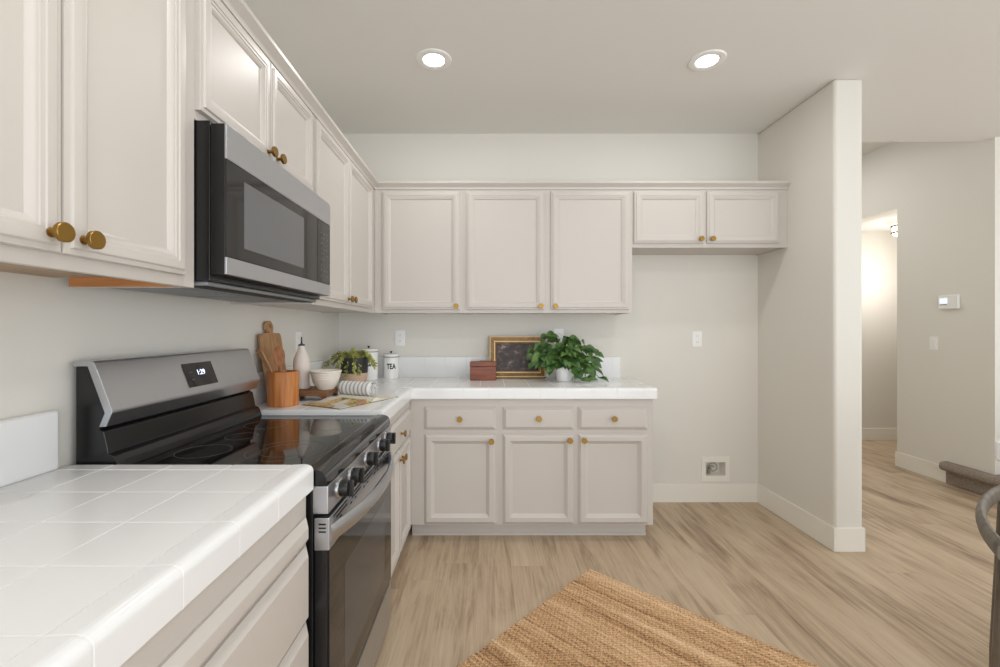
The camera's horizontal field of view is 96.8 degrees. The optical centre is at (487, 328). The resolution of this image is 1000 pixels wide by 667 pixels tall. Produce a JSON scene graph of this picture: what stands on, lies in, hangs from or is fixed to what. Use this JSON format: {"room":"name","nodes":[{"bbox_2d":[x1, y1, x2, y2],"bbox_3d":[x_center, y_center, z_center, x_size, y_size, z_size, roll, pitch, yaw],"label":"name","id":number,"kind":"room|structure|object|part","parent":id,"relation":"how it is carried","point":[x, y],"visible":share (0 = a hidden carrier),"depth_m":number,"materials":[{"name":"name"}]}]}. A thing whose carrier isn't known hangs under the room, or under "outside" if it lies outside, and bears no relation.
{"room":"kitchen","nodes":[
{"label":"kitchen","id":0,"kind":"room"},
{"bbox_2d":[0,271,338,466],"bbox_3d":[-1.185,-0.084,0.728,0.150,2.743,5.456,0,0,0],"label":"wall","id":1,"kind":"structure","parent":0,"point":[47,324],"depth_m":1.25,"materials":[{"name":"white paint"}]},
{"bbox_2d":[0,410,58,487],"bbox_3d":[-1.099,0.281,0.516,0.020,0.152,1.231,0,0,0],"label":"backsplash","id":2,"kind":"structure","parent":1,"relation":"attached to","point":[29,444],"depth_m":1.05,"materials":[{"name":"white tile"}]},
{"bbox_2d":[0,0,193,287],"bbox_3d":[-0.911,-0.534,0.775,0.395,0.855,0.750,0,0,0],"label":"upper cabinet","id":3,"kind":"object","parent":1,"relation":"attached to","point":[97,96],"visible":1,"depth_m":0.87,"materials":[{"name":"grey paint"}]},
{"bbox_3d":[-0.751,-0.526,0.618,0.021,0.786,0.320,0,0,0],"label":"door","id":4,"kind":"part","parent":3,"relation":"part of","materials":[{"name":"grey paint"}]},
{"bbox_3d":[-0.945,-0.138,0.775,0.328,0.013,0.714,0,0,0],"label":"panel","id":5,"kind":"part","parent":3,"relation":"part of","materials":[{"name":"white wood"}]},
{"bbox_3d":[-0.728,-0.164,0.753,0.028,0.034,0.034,0,0,0],"label":"knob","id":6,"kind":"part","parent":3,"relation":"part of","materials":[{"name":"gold metal"}]},
{"bbox_3d":[-0.728,-0.163,0.814,0.028,0.034,0.034,0,0,0],"label":"knob","id":7,"kind":"part","parent":3,"relation":"part of","materials":[{"name":"gold metal"}]},
{"bbox_3d":[-0.751,-0.526,0.941,0.021,0.786,0.320,0,0,0],"label":"door","id":8,"kind":"part","parent":3,"relation":"part of","materials":[{"name":"grey paint"}]},
{"bbox_2d":[194,0,312,190],"bbox_3d":[-0.911,-0.754,1.534,0.395,0.416,0.765,0,0,0],"label":"upper cabinet","id":9,"kind":"object","parent":1,"relation":"attached to","point":[236,85],"visible":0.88,"depth_m":1.38,"materials":[{"name":"grey paint"}]},
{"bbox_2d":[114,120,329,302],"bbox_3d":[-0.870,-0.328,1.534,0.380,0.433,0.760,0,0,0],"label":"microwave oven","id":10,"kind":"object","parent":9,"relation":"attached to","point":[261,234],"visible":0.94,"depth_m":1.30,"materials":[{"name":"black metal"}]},
{"bbox_3d":[-0.703,-0.339,1.534,0.039,0.394,0.760,0,0,0],"label":"door","id":11,"kind":"part","parent":10,"relation":"part of","materials":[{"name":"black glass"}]},
{"bbox_3d":[-0.685,-0.316,1.464,0.010,0.254,0.619,0,0,0],"label":"door glass","id":12,"kind":"part","parent":10,"relation":"part of","materials":[{"name":"black glass"}]},
{"bbox_3d":[-0.685,-0.316,1.845,0.010,0.254,0.136,0,0,0],"label":"control panel","id":13,"kind":"part","parent":10,"relation":"part of","materials":[{"name":"black glass"}]},
{"bbox_3d":[-0.751,-0.745,1.340,0.021,0.349,0.374,0,0,0],"label":"door","id":14,"kind":"part","parent":9,"relation":"part of","materials":[{"name":"grey paint"}]},
{"bbox_3d":[-0.728,-0.598,1.498,0.028,0.034,0.034,0,0,0],"label":"knob","id":15,"kind":"part","parent":9,"relation":"part of","materials":[{"name":"gold metal"}]},
{"bbox_3d":[-0.728,-0.598,1.562,0.028,0.034,0.034,0,0,0],"label":"knob","id":16,"kind":"part","parent":9,"relation":"part of","materials":[{"name":"gold metal"}]},
{"bbox_3d":[-0.751,-0.745,1.713,0.021,0.349,0.364,0,0,0],"label":"door","id":17,"kind":"part","parent":9,"relation":"part of","materials":[{"name":"grey paint"}]},
{"bbox_2d":[295,332,300,351],"bbox_3d":[-1.106,0.076,2.595,0.008,0.116,0.072,0,0,0],"label":"wall outlet","id":18,"kind":"object","parent":1,"relation":"attached to","point":[297,334],"visible":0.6,"depth_m":2.57,"materials":[{"name":"white plastic"}]},
{"bbox_2d":[231,115,373,312],"bbox_3d":[-0.911,-0.534,2.446,0.395,0.855,1.057,0,0,0],"label":"upper cabinet","id":19,"kind":"object","parent":1,"relation":"attached to","point":[350,197],"visible":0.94,"depth_m":2.34,"materials":[{"name":"grey paint"}]},
{"bbox_3d":[-0.945,-0.120,2.446,0.328,0.014,1.021,0,0,0],"label":"panel","id":20,"kind":"part","parent":19,"relation":"part of","materials":[{"name":"grey paint"}]},
{"bbox_3d":[-0.751,-0.526,2.164,0.021,0.786,0.444,0,0,0],"label":"door","id":21,"kind":"part","parent":19,"relation":"part of","materials":[{"name":"grey paint"}]},
{"bbox_3d":[-0.751,-0.526,2.627,0.021,0.786,0.475,0,0,0],"label":"door","id":22,"kind":"part","parent":19,"relation":"part of","materials":[{"name":"grey paint"}]},
{"bbox_2d":[220,0,790,189],"bbox_3d":[0.624,-0.959,1.688,2.770,0.049,2.576,0,0,0],"label":"crown molding","id":23,"kind":"structure","parent":19,"relation":"on","point":[239,9],"depth_m":2.94,"materials":[{"name":"grey paint"}]},
{"bbox_2d":[339,134,757,483],"bbox_3d":[0.450,-0.084,3.381,3.120,2.743,0.150,0,0,0],"label":"wall","id":24,"kind":"structure","parent":0,"point":[706,403],"depth_m":3.31,"materials":[{"name":"white paint"}]},
{"bbox_2d":[395,330,404,345],"bbox_3d":[-0.655,0.068,3.302,0.072,0.116,0.008,0,0,0],"label":"wall outlet","id":25,"kind":"object","parent":24,"relation":"attached to","point":[399,334],"visible":1,"depth_m":3.30,"materials":[{"name":"white plastic"}]},
{"bbox_2d":[375,190,465,314],"bbox_3d":[-0.464,-0.534,3.116,0.594,0.855,0.377,0,0,0],"label":"upper cabinet","id":26,"kind":"object","parent":24,"relation":"attached to","point":[419,233],"visible":0.97,"depth_m":2.97,"materials":[{"name":"grey paint"}]},
{"bbox_3d":[-0.464,-0.120,3.150,0.558,0.014,0.310,0,0,0],"label":"panel","id":27,"kind":"part","parent":26,"relation":"part of","materials":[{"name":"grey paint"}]},
{"bbox_2d":[463,190,631,314],"bbox_3d":[0.400,-0.534,3.116,1.131,0.855,0.377,0,0,0],"label":"upper cabinet","id":28,"kind":"object","parent":24,"relation":"attached to","point":[525,251],"visible":0.98,"depth_m":2.97,"materials":[{"name":"grey paint"}]},
{"bbox_3d":[0.116,-0.525,2.966,0.522,0.788,0.021,0,0,0],"label":"door","id":29,"kind":"part","parent":28,"relation":"part of","materials":[{"name":"grey paint"}]},
{"bbox_3d":[0.400,-0.120,3.150,1.095,0.014,0.310,0,0,0],"label":"panel","id":30,"kind":"part","parent":28,"relation":"part of","materials":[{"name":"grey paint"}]},
{"bbox_3d":[0.682,-0.525,2.966,0.523,0.788,0.021,0,0,0],"label":"door","id":31,"kind":"part","parent":28,"relation":"part of","materials":[{"name":"grey paint"}]},
{"bbox_2d":[554,329,562,343],"bbox_3d":[0.525,0.056,3.302,0.072,0.116,0.008,0,0,0],"label":"wall outlet","id":32,"kind":"object","parent":24,"relation":"attached to","point":[559,332],"visible":0.61,"depth_m":3.30,"materials":[{"name":"white plastic"}]},
{"bbox_2d":[692,331,701,346],"bbox_3d":[1.556,0.075,3.302,0.072,0.116,0.008,0,0,0],"label":"wall outlet","id":33,"kind":"object","parent":24,"relation":"attached to","point":[696,335],"visible":1,"depth_m":3.30,"materials":[{"name":"white plastic"}]},
{"bbox_2d":[653,484,757,501],"bbox_3d":[1.505,1.219,3.300,1.010,0.138,0.011,0,0,0],"label":"baseboard","id":34,"kind":"structure","parent":24,"relation":"attached to","point":[661,492],"depth_m":3.29,"materials":[{"name":"white wood"}]},
{"bbox_2d":[632,190,787,255],"bbox_3d":[1.488,-0.754,3.116,1.043,0.416,0.377,0,0,0],"label":"upper cabinet","id":35,"kind":"object","parent":24,"relation":"attached to","point":[664,222],"visible":0.98,"depth_m":2.97,"materials":[{"name":"grey paint"}]},
{"bbox_3d":[1.208,-0.747,2.966,0.465,0.345,0.021,0,0,0],"label":"door","id":36,"kind":"part","parent":35,"relation":"part of","materials":[{"name":"grey paint"}]},
{"bbox_3d":[1.488,-0.559,3.150,1.007,0.014,0.310,0,0,0],"label":"panel","id":37,"kind":"part","parent":35,"relation":"part of","materials":[{"name":"grey paint"}]},
{"bbox_3d":[1.704,-0.747,2.966,0.483,0.345,0.021,0,0,0],"label":"door","id":38,"kind":"part","parent":35,"relation":"part of","materials":[{"name":"grey paint"}]},
{"bbox_2d":[701,457,729,480],"bbox_3d":[1.691,1.041,3.345,0.206,0.182,0.093,0,0,0],"label":"water valve box","id":39,"kind":"object","parent":24,"relation":"attached to","point":[712,468],"visible":0.99,"depth_m":3.30,"materials":[{"name":"white plastic"}]},
{"bbox_2d":[555,367,571,381],"bbox_3d":[0.520,0.299,3.045,0.132,0.112,0.132,0,0,0],"label":"pot","id":40,"kind":"object","parent":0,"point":[563,375],"depth_m":3.00,"materials":[{"name":"white ceramic"}]},
{"bbox_2d":[244,0,999,141],"bbox_3d":[2.370,-1.655,0.977,7.260,0.400,4.954,0,0,0],"label":"ceiling","id":41,"kind":"structure","parent":0,"point":[928,70],"depth_m":2.41,"materials":[{"name":"white paint"}]},
{"bbox_2d":[416,48,451,70],"bbox_3d":[-0.292,-1.450,2.397,0.192,0.010,0.192,0,0,0],"label":"recessed light","id":42,"kind":"object","parent":41,"relation":"in","point":[430,58],"visible":1,"depth_m":2.39,"materials":[{"name":"white plastic"}]},
{"bbox_2d":[423,54,443,65],"bbox_3d":[-0.292,-1.452,2.397,0.112,0.003,0.112,0,0,0],"label":"diffuser","id":43,"kind":"object","parent":42,"relation":"attached to","point":[428,59],"depth_m":2.39,"materials":[{"name":"white plastic"}]},
{"bbox_2d":[688,49,726,70],"bbox_3d":[1.186,-1.450,2.405,0.192,0.010,0.192,0,0,0],"label":"recessed light","id":44,"kind":"object","parent":41,"relation":"in","point":[709,59],"visible":1,"depth_m":2.39,"materials":[{"name":"white plastic"}]},
{"bbox_2d":[696,55,718,66],"bbox_3d":[1.186,-1.452,2.405,0.112,0.003,0.112,0,0,0],"label":"diffuser","id":45,"kind":"object","parent":44,"relation":"attached to","point":[701,60],"depth_m":2.40,"materials":[{"name":"white plastic"}]},
{"bbox_2d":[374,440,996,666],"bbox_3d":[3.370,1.328,2.300,9.260,0.080,8.600,0,0,0],"label":"floor","id":46,"kind":"structure","parent":0,"point":[919,594],"depth_m":2.32,"materials":[{"name":"wood"}]},
{"bbox_2d":[121,497,307,666],"bbox_3d":[-0.781,0.857,0.689,0.654,0.862,0.937,0,0,0],"label":"base cabinet","id":47,"kind":"object","parent":46,"relation":"on","point":[255,613],"visible":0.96,"depth_m":0.87,"materials":[{"name":"grey paint"}]},
{"bbox_2d":[0,410,313,666],"bbox_3d":[-0.783,0.315,0.532,0.652,0.219,1.264,0,0,0],"label":"countertop","id":48,"kind":"structure","parent":47,"relation":"on","point":[96,560],"depth_m":0.77,"materials":[{"name":"white tile"}]},
{"bbox_3d":[-0.465,0.653,0.695,0.020,0.190,0.899,0,0,0],"label":"drawer","id":49,"kind":"part","parent":47,"relation":"part of","materials":[{"name":"grey paint"}]},
{"bbox_3d":[-0.465,0.857,0.695,0.020,0.202,0.899,0,0,0],"label":"drawer","id":50,"kind":"part","parent":47,"relation":"part of","materials":[{"name":"grey paint"}]},
{"bbox_2d":[73,348,395,666],"bbox_3d":[-0.725,0.686,1.549,0.738,1.204,0.758,0,0,0],"label":"electric range","id":51,"kind":"object","parent":46,"relation":"on","point":[188,408],"visible":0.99,"depth_m":1.38,"materials":[{"name":"black metal"}]},
{"bbox_2d":[133,415,389,485],"bbox_3d":[-0.722,0.392,1.549,0.596,0.042,0.758,0,0,0],"label":"cooktop","id":52,"kind":"object","parent":51,"relation":"in","point":[332,445],"depth_m":1.45,"materials":[{"name":"black glass"}]},
{"bbox_3d":[-0.442,0.791,1.549,0.036,0.583,0.750,0,0,0],"label":"oven door","id":53,"kind":"part","parent":51,"relation":"part of","materials":[{"name":"black metal"}]},
{"bbox_3d":[-0.400,0.452,1.262,0.034,0.047,0.047,0,0,0],"label":"knob","id":54,"kind":"part","parent":51,"relation":"part of","materials":[{"name":"black plastic"}]},
{"bbox_3d":[-0.442,0.452,1.549,0.042,0.074,0.756,0,0,0],"label":"control panel","id":55,"kind":"part","parent":51,"relation":"part of","materials":[{"name":"silver metal"}]},
{"bbox_3d":[-0.439,0.542,1.549,0.041,0.087,0.754,0,0,0],"label":"door rail","id":56,"kind":"part","parent":51,"relation":"part of","materials":[{"name":"silver metal"}]},
{"bbox_3d":[-0.400,0.452,1.372,0.034,0.047,0.047,0,0,0],"label":"knob","id":57,"kind":"part","parent":51,"relation":"part of","materials":[{"name":"black plastic"}]},
{"bbox_3d":[-0.422,0.832,1.549,0.004,0.488,0.746,0,0,0],"label":"door glass","id":58,"kind":"part","parent":51,"relation":"part of","materials":[{"name":"black glass"}]},
{"bbox_3d":[-0.396,0.547,1.549,0.078,0.048,0.741,0,0,0],"label":"handle","id":59,"kind":"part","parent":51,"relation":"part of","materials":[{"name":"silver metal"}]},
{"bbox_3d":[-0.400,0.452,1.549,0.034,0.047,0.047,0,0,0],"label":"knob","id":60,"kind":"part","parent":51,"relation":"part of","materials":[{"name":"black plastic"}]},
{"bbox_3d":[-0.440,1.170,1.549,0.040,0.160,0.752,0,0,0],"label":"storage drawer","id":61,"kind":"part","parent":51,"relation":"part of","materials":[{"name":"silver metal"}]},
{"bbox_3d":[-0.400,0.452,1.728,0.034,0.047,0.047,0,0,0],"label":"knob","id":62,"kind":"part","parent":51,"relation":"part of","materials":[{"name":"black plastic"}]},
{"bbox_3d":[-0.400,0.452,1.838,0.034,0.047,0.047,0,0,0],"label":"knob","id":63,"kind":"part","parent":51,"relation":"part of","materials":[{"name":"black plastic"}]},
{"bbox_2d":[390,401,410,576],"bbox_3d":[-0.767,0.857,2.317,0.681,0.862,0.760,0,0,0],"label":"base cabinet","id":64,"kind":"object","parent":46,"relation":"on","point":[400,423],"visible":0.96,"depth_m":2.33,"materials":[{"name":"grey paint"}]},
{"bbox_3d":[-0.465,0.908,2.147,0.021,0.545,0.325,0,0,0],"label":"door","id":65,"kind":"part","parent":64,"relation":"part of","materials":[{"name":"grey paint"}]},
{"bbox_3d":[-0.465,0.540,2.312,0.020,0.139,0.655,0,0,0],"label":"drawer","id":66,"kind":"part","parent":64,"relation":"part of","materials":[{"name":"grey paint"}]},
{"bbox_3d":[-0.465,0.908,2.477,0.021,0.545,0.326,0,0,0],"label":"door","id":67,"kind":"part","parent":64,"relation":"part of","materials":[{"name":"grey paint"}]},
{"bbox_2d":[250,357,656,418],"bbox_3d":[-0.046,0.316,2.619,2.126,0.217,1.371,0,0,0],"label":"countertop","id":68,"kind":"structure","parent":64,"relation":"on","point":[419,377],"depth_m":2.69,"materials":[{"name":"white tile"}]},
{"bbox_2d":[258,321,285,391],"bbox_3d":[-1.064,0.157,2.205,0.079,0.396,0.196,0,0,0],"label":"cutting board","id":69,"kind":"object","parent":68,"relation":"on","point":[268,341],"visible":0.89,"depth_m":2.17,"materials":[{"name":"brown wood"}]},
{"bbox_2d":[267,370,298,407],"bbox_3d":[-0.957,0.276,2.075,0.137,0.158,0.137,0,0,0],"label":"utensil crock","id":70,"kind":"object","parent":68,"relation":"on","point":[283,386],"visible":0.98,"depth_m":2.02,"materials":[{"name":"brown wood"}]},
{"bbox_2d":[256,349,272,371],"bbox_3d":[-0.991,0.215,2.041,0.138,0.253,0.038,0,0,-20],"label":"wooden spatula","id":71,"kind":"object","parent":70,"relation":"in","point":[260,353],"visible":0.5,"depth_m":2.03,"materials":[{"name":"brown wood"}]},
{"bbox_2d":[273,346,284,371],"bbox_3d":[-0.984,0.212,2.081,0.048,0.260,0.097,0,0,-16],"label":"wooden spoon","id":72,"kind":"object","parent":70,"relation":"in","point":[278,353],"visible":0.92,"depth_m":2.10,"materials":[{"name":"brown wood"}]},
{"bbox_2d":[299,386,338,399],"bbox_3d":[-0.910,0.332,2.304,0.236,0.046,0.223,0,0,0],"label":"wooden riser","id":73,"kind":"object","parent":68,"relation":"on","point":[312,391],"visible":0.59,"depth_m":2.21,"materials":[{"name":"brown wood"}]},
{"bbox_2d":[293,337,309,388],"bbox_3d":[-0.972,0.175,2.315,0.083,0.268,0.083,0,0,0],"label":"oil bottle","id":74,"kind":"object","parent":73,"relation":"on","point":[301,361],"visible":0.93,"depth_m":2.29,"materials":[{"name":"beige ceramic"}]},
{"bbox_2d":[310,369,341,389],"bbox_3d":[-0.838,0.261,2.295,0.157,0.096,0.157,0,0,0],"label":"mixing bowl","id":75,"kind":"object","parent":73,"relation":"on","point":[323,379],"visible":1,"depth_m":2.25,"materials":[{"name":"beige ceramic"}]},
{"bbox_2d":[322,347,377,381],"bbox_3d":[-0.900,0.236,2.929,0.369,0.238,0.221,0,0,6],"label":"potted succulent","id":76,"kind":"object","parent":68,"relation":"on","point":[354,367],"visible":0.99,"depth_m":2.88,"materials":[{"name":"green plant"}]},
{"bbox_2d":[341,357,367,373],"bbox_3d":[-0.886,0.238,2.945,0.174,0.101,0.174,0,0,0],"label":"pot","id":77,"kind":"object","parent":76,"relation":"on","point":[360,364],"depth_m":2.87,"materials":[{"name":"grey ceramic"}]},
{"bbox_2d":[341,372,367,381],"bbox_3d":[-0.886,0.322,2.945,0.172,0.066,0.172,0,0,0],"label":"pot","id":78,"kind":"object","parent":76,"relation":"attached to","point":[360,376],"depth_m":2.87,"materials":[{"name":"beige wicker"}]},
{"bbox_2d":[303,394,397,408],"bbox_3d":[-0.669,0.346,2.196,0.246,0.018,0.406,0,0,28],"label":"open magazine","id":79,"kind":"object","parent":68,"relation":"on","point":[342,401],"visible":0.92,"depth_m":2.12,"materials":[{"name":"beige paper"}]},
{"bbox_2d":[338,381,376,396],"bbox_3d":[-0.670,0.306,2.279,0.197,0.073,0.070,0,0,21],"label":"rolled towel","id":80,"kind":"object","parent":79,"relation":"on","point":[357,388],"visible":1,"depth_m":2.25,"materials":[{"name":"white fabric"}]},
{"bbox_2d":[359,346,377,379],"bbox_3d":[-0.846,0.237,3.150,0.133,0.237,0.133,0,0,0],"label":"canister","id":81,"kind":"object","parent":68,"relation":"on","point":[372,374],"visible":0.33,"depth_m":3.10,"materials":[{"name":"white ceramic"}]},
{"bbox_3d":[-0.846,0.146,3.150,0.130,0.024,0.130,0,0,0],"label":"lid","id":82,"kind":"part","parent":81,"relation":"part of","materials":[{"name":"white ceramic"}]},
{"bbox_2d":[383,351,398,378],"bbox_3d":[-0.699,0.257,3.205,0.111,0.197,0.111,0,0,0],"label":"canister","id":83,"kind":"object","parent":68,"relation":"on","point":[391,360],"visible":1,"depth_m":3.16,"materials":[{"name":"white ceramic"}]},
{"bbox_3d":[-0.699,0.186,3.205,0.108,0.024,0.108,0,0,0],"label":"lid","id":84,"kind":"part","parent":83,"relation":"part of","materials":[{"name":"white ceramic"}]},
{"bbox_2d":[470,360,495,380],"bbox_3d":[-0.034,0.287,3.107,0.184,0.137,0.101,0,0,0],"label":"box","id":85,"kind":"object","parent":68,"relation":"on","point":[482,370],"visible":1,"depth_m":3.06,"materials":[{"name":"brown wood"}]},
{"bbox_3d":[-0.034,0.243,3.107,0.184,0.032,0.101,0,0,0],"label":"lid","id":86,"kind":"part","parent":85,"relation":"part of","materials":[{"name":"brown wood"}]},
{"bbox_3d":[0.252,0.388,2.330,1.530,0.068,0.789,0,0,0],"label":"edge trim","id":87,"kind":"part","parent":68,"relation":"part of","materials":[{"name":"white tile"}]},
{"bbox_2d":[489,336,545,377],"bbox_3d":[0.213,0.204,3.238,0.408,0.302,0.097,0,0,0],"label":"framed painting","id":88,"kind":"object","parent":68,"relation":"on","point":[509,353],"visible":0.66,"depth_m":3.24,"materials":[{"name":"brown wood"}]},
{"bbox_2d":[525,331,608,381],"bbox_3d":[0.525,0.183,3.035,0.553,0.345,0.324,0,0,0],"label":"pothos","id":89,"kind":"object","parent":68,"relation":"on","point":[566,361],"visible":1,"depth_m":3.00,"materials":[{"name":"green plant"}]},
{"bbox_2d":[410,399,498,534],"bbox_3d":[-0.202,0.857,2.978,0.544,0.862,0.652,0,0,0],"label":"base cabinet","id":90,"kind":"object","parent":46,"relation":"on","point":[455,442],"visible":1,"depth_m":2.70,"materials":[{"name":"grey paint"}]},
{"bbox_3d":[-0.169,0.540,2.690,0.435,0.139,0.020,0,0,0],"label":"drawer","id":91,"kind":"part","parent":90,"relation":"part of","materials":[{"name":"grey paint"}]},
{"bbox_3d":[-0.169,0.908,2.689,0.435,0.545,0.021,0,0,0],"label":"door","id":92,"kind":"part","parent":90,"relation":"part of","materials":[{"name":"grey paint"}]},
{"bbox_2d":[499,399,652,534],"bbox_3d":[0.536,0.857,2.978,0.933,0.862,0.652,0,0,0],"label":"base cabinet","id":93,"kind":"object","parent":46,"relation":"on","point":[567,466],"visible":1,"depth_m":2.70,"materials":[{"name":"grey paint"}]},
{"bbox_3d":[0.305,0.540,2.690,0.431,0.139,0.020,0,0,0],"label":"drawer","id":94,"kind":"part","parent":93,"relation":"part of","materials":[{"name":"grey paint"}]},
{"bbox_3d":[0.305,0.908,2.689,0.431,0.545,0.021,0,0,0],"label":"door","id":95,"kind":"part","parent":93,"relation":"part of","materials":[{"name":"grey paint"}]},
{"bbox_3d":[0.757,0.540,2.690,0.421,0.139,0.020,0,0,0],"label":"drawer","id":96,"kind":"part","parent":93,"relation":"part of","materials":[{"name":"grey paint"}]},
{"bbox_3d":[0.757,0.908,2.689,0.421,0.545,0.021,0,0,0],"label":"door","id":97,"kind":"part","parent":93,"relation":"part of","materials":[{"name":"grey paint"}]},
{"bbox_2d":[457,569,819,666],"bbox_3d":[0.564,1.282,1.513,1.228,0.010,1.214,0,0,44],"label":"jute rug","id":98,"kind":"object","parent":46,"relation":"on","point":[698,648],"visible":1,"depth_m":1.84,"materials":[{"name":"beige wicker"}]},
{"bbox_2d":[939,461,999,494],"bbox_3d":[4.333,0.918,3.031,1.137,0.740,1.362,0,0,0],"label":"carpeted stairs","id":99,"kind":"structure","parent":46,"relation":"on","point":[970,479],"depth_m":3.51,"materials":[{"name":"carpet"}]},
{"bbox_2d":[975,485,999,666],"bbox_3d":[1.299,0.850,0.885,0.505,0.876,0.440,0,0,-41],"label":"dining chair","id":100,"kind":"object","parent":46,"relation":"on","point":[991,497],"visible":1,"depth_m":0.92,"materials":[{"name":"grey wood"}]},
{"bbox_3d":[1.171,0.432,1.031,0.505,0.040,0.053,0,0,-41],"label":"rail","id":101,"kind":"part","parent":100,"relation":"part of","materials":[{"name":"brown wood"}]},
{"bbox_3d":[1.341,0.870,1.164,0.038,0.837,0.039,0,0,0],"label":"post","id":102,"kind":"part","parent":100,"relation":"part of","materials":[{"name":"brown wood"}]},
{"bbox_3d":[1.016,0.870,0.882,0.038,0.837,0.039,0,0,0],"label":"post","id":103,"kind":"part","parent":100,"relation":"part of","materials":[{"name":"brown wood"}]},
{"bbox_2d":[995,441,999,461],"bbox_3d":[2.086,0.822,0.787,0.928,0.932,1.275,0,0,0],"label":"kitchen island","id":104,"kind":"object","parent":46,"relation":"on","point":[997,444],"visible":1,"depth_m":1.41,"materials":[{"name":"grey paint"}]},
{"bbox_2d":[758,79,861,527],"bbox_3d":[2.094,-0.084,4.588,0.167,2.743,4.025,0,0,0],"label":"wall partition","id":105,"kind":"structure","parent":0,"point":[810,290],"depth_m":2.73,"materials":[{"name":"white paint"}]},
{"bbox_2d":[758,484,865,551],"bbox_3d":[2.091,1.219,4.502,0.183,0.138,3.876,0,0,0],"label":"baseboard","id":106,"kind":"structure","parent":105,"relation":"attached to","point":[835,539],"depth_m":2.71,"materials":[{"name":"white wood"}]},
{"bbox_2d":[862,142,891,155],"bbox_3d":[3.084,-1.822,5.027,1.815,0.100,3.146,0,0,0],"label":"ceiling","id":107,"kind":"structure","parent":0,"point":[867,147],"depth_m":4.31,"materials":[{"name":"white paint"}]},
{"bbox_2d":[862,231,896,427],"bbox_3d":[5.996,0.078,5.225,4.008,2.420,0.150,0,0,0],"label":"wall","id":108,"kind":"structure","parent":0,"point":[879,248],"depth_m":5.15,"materials":[{"name":"white paint"}]},
{"bbox_2d":[862,428,896,439],"bbox_3d":[5.946,1.219,5.144,3.908,0.138,0.011,0,0,0],"label":"baseboard","id":109,"kind":"structure","parent":108,"relation":"attached to","point":[867,433],"depth_m":5.14,"materials":[{"name":"white wood"}]},
{"bbox_2d":[862,213,896,230],"bbox_3d":[5.996,-1.182,4.407,4.008,0.100,1.785,0,0,0],"label":"ceiling","id":110,"kind":"structure","parent":0,"point":[883,223],"depth_m":4.81,"materials":[{"name":"white paint"}]},
{"bbox_2d":[890,222,896,236],"bbox_3d":[4.385,-1.054,4.620,0.292,0.155,0.292,0,0,0],"label":"ceiling lamp","id":111,"kind":"object","parent":110,"relation":"attached to","point":[893,227],"visible":0.23,"depth_m":4.65,"materials":[{"name":"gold metal"}]},
{"bbox_3d":[4.385,-1.044,4.620,0.270,0.134,0.270,0,0,0],"label":"lamp shade","id":112,"kind":"part","parent":111,"relation":"part of","materials":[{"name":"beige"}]},
{"bbox_2d":[862,137,999,474],"bbox_3d":[3.917,-0.267,4.982,0.150,3.110,3.235,0,0,0],"label":"wall","id":113,"kind":"structure","parent":0,"point":[948,193],"depth_m":3.73,"materials":[{"name":"white paint"}]},
{"bbox_2d":[895,451,945,482],"bbox_3d":[3.912,1.219,3.948,0.161,0.138,0.466,0,0,0],"label":"baseboard","id":114,"kind":"structure","parent":113,"relation":"attached to","point":[911,463],"depth_m":3.93,"materials":[{"name":"white wood"}]},
{"bbox_2d":[929,336,937,349],"bbox_3d":[3.837,0.122,3.826,0.008,0.116,0.070,0,0,0],"label":"light switch","id":115,"kind":"object","parent":113,"relation":"attached to","point":[933,340],"visible":1,"depth_m":3.82,"materials":[{"name":"white plastic"}]},
{"bbox_2d":[938,294,959,308],"bbox_3d":[3.829,-0.225,3.690,0.025,0.115,0.160,0,0,0],"label":"thermostat","id":116,"kind":"object","parent":113,"relation":"attached to","point":[944,301],"visible":1,"depth_m":3.67,"materials":[{"name":"white plastic"}]}
]}

